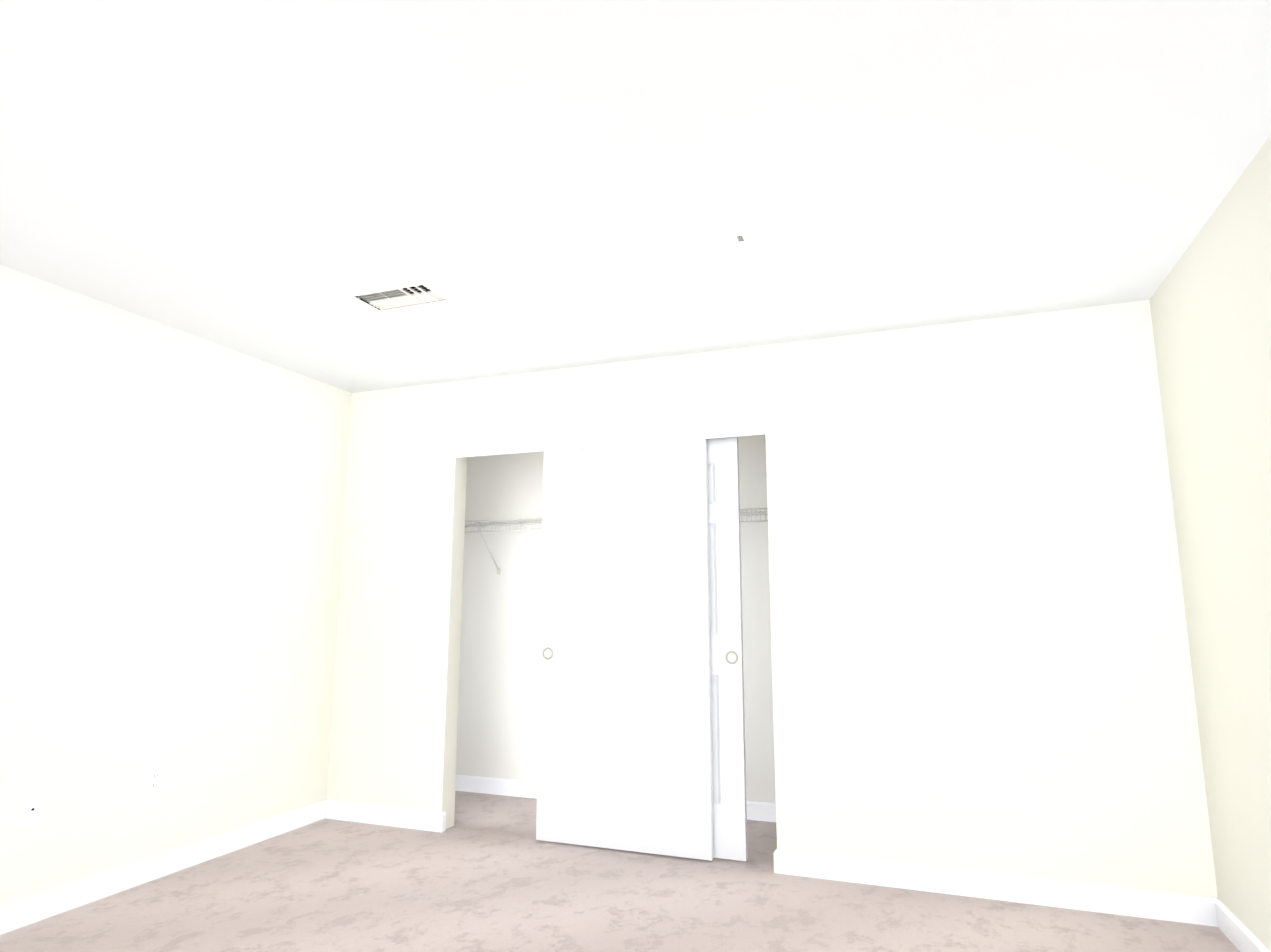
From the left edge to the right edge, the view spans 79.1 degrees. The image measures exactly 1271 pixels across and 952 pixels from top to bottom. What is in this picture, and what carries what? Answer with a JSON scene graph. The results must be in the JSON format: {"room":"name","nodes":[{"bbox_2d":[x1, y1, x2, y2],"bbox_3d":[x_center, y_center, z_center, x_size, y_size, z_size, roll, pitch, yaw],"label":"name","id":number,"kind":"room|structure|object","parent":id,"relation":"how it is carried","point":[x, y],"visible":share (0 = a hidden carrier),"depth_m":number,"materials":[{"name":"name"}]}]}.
{"room":"empty bedroom","nodes":[
{"label":"empty bedroom","id":0,"kind":"room"},
{"bbox_2d":[0,265,351,905],"bbox_3d":[-2.495,0.398,2.661,0.140,2.440,4.240,-3,-10,20],"label":"wall","id":1,"kind":"structure","parent":0,"point":[172,503],"depth_m":3.40,"materials":[{"name":"beige paint"}]},
{"bbox_2d":[19,791,43,827],"bbox_3d":[-2.275,1.257,2.901,0.008,0.114,0.070,-3,-10,20],"label":"outlet","id":2,"kind":"object","parent":1,"relation":"attached to","point":[31,809],"visible":1,"depth_m":2.90,"materials":[{"name":"white plastic"}]},
{"bbox_2d":[146,766,163,795],"bbox_3d":[-2.100,1.333,3.363,0.007,0.114,0.070,-3,-10,20],"label":"outlet","id":3,"kind":"object","parent":1,"relation":"attached to","point":[154,780],"visible":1,"depth_m":3.36,"materials":[{"name":"white plastic"}]},
{"bbox_2d":[0,800,327,934],"bbox_3d":[-2.414,1.555,2.467,0.014,0.095,3.950,-3,-10,20],"label":"baseboard","id":4,"kind":"structure","parent":1,"relation":"attached to","point":[35,908],"depth_m":3.29,"materials":[{"name":"white wood"}]},
{"bbox_2d":[454,434,775,805],"bbox_3d":[0.339,0.665,4.278,4.300,2.440,0.824,-3,-10,20],"label":"wall","id":5,"kind":"structure","parent":0,"point":[497,720],"depth_m":4.92,"materials":[{"name":"white paint"}]},
{"bbox_2d":[455,775,775,821],"bbox_3d":[-0.060,1.834,4.162,2.700,0.095,0.680,-3,-10,20],"label":"baseboard","id":6,"kind":"structure","parent":5,"relation":"attached to","point":[761,811],"depth_m":4.76,"materials":[{"name":"white wood"}]},
{"bbox_2d":[465,508,767,573],"bbox_3d":[0.005,0.400,4.573,2.692,0.329,0.313,-3,-10,20],"label":"wire shelf","id":7,"kind":"object","parent":5,"relation":"attached to","point":[496,522],"visible":0.25,"depth_m":4.76,"materials":[{"name":"white metal"}]},
{"bbox_2d":[0,791,1239,951],"bbox_3d":[-0.338,1.567,2.094,4.440,0.050,5.060,-3,-10,20],"label":"floor","id":8,"kind":"structure","parent":0,"point":[487,873],"depth_m":3.01,"materials":[{"name":"carpet"}]},
{"bbox_2d":[0,0,1270,392],"bbox_3d":[-0.338,-0.905,2.501,4.440,0.080,5.060,-3,-10,20],"label":"ceiling","id":9,"kind":"structure","parent":0,"point":[542,184],"depth_m":2.24,"materials":[{"name":"white paint"}]},
{"bbox_2d":[344,278,455,310],"bbox_3d":[-0.975,-0.742,3.192,0.390,0.016,0.220,-3,-10,20],"label":"ceiling vent","id":10,"kind":"object","parent":9,"relation":"in","point":[422,291],"visible":1,"depth_m":3.17,"materials":[{"name":"white plastic"}]},
{"bbox_2d":[712,218,755,245],"bbox_3d":[0.336,-0.823,2.622,0.148,0.042,0.148,-3,-10,20],"label":"smoke detector","id":11,"kind":"object","parent":9,"relation":"attached to","point":[734,232],"visible":1,"depth_m":2.58,"materials":[{"name":"white plastic"}]},
{"bbox_2d":[326,300,1217,897],"bbox_3d":[0.240,0.590,3.821,4.160,2.440,0.120,-3,-10,20],"label":"wall","id":12,"kind":"structure","parent":0,"point":[984,664],"depth_m":3.39,"materials":[{"name":"beige paint"}]},
{"bbox_2d":[324,800,445,832],"bbox_3d":[-1.358,1.833,4.155,0.754,0.095,0.024,-3,-10,20],"label":"baseboard","id":13,"kind":"structure","parent":12,"relation":"attached to","point":[433,821],"depth_m":4.13,"materials":[{"name":"white wood"}]},
{"bbox_2d":[456,424,764,457],"bbox_3d":[-0.175,-0.171,4.093,1.758,0.050,0.091,-3,-10,20],"label":"track rail","id":14,"kind":"object","parent":12,"relation":"attached to","point":[737,431],"visible":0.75,"depth_m":4.02,"materials":[{"name":"white metal"}]},
{"bbox_2d":[536,439,713,860],"bbox_3d":[-0.068,0.811,3.867,0.905,1.995,0.037,-3,-10,20],"label":"closet door","id":15,"kind":"structure","parent":12,"relation":"in","point":[624,762],"depth_m":3.84,"materials":[{"name":"white wood"}]},
{"bbox_2d":[707,437,747,860],"bbox_3d":[0.089,0.809,3.859,0.905,1.995,0.037,-3,-10,20],"label":"closet door","id":16,"kind":"structure","parent":12,"relation":"in","point":[728,743],"depth_m":3.70,"materials":[{"name":"white wood"}]},
{"bbox_2d":[773,848,1211,925],"bbox_3d":[1.378,1.667,3.145,1.624,0.095,0.024,-3,-10,20],"label":"baseboard","id":17,"kind":"structure","parent":12,"relation":"attached to","point":[1173,907],"depth_m":3.10,"materials":[{"name":"white wood"}]},
{"bbox_2d":[1149,135,1270,951],"bbox_3d":[1.676,0.216,1.553,0.140,2.440,5.060,-3,-10,20],"label":"wall","id":18,"kind":"structure","parent":0,"point":[1210,304],"depth_m":2.56,"materials":[{"name":"beige paint"}]},
{"bbox_2d":[1208,897,1269,951],"bbox_3d":[1.469,1.318,1.033,0.014,0.095,3.950,-3,-10,20],"label":"baseboard","id":19,"kind":"structure","parent":18,"relation":"attached to","point":[1214,912],"depth_m":2.68,"materials":[{"name":"white wood"}]}
]}

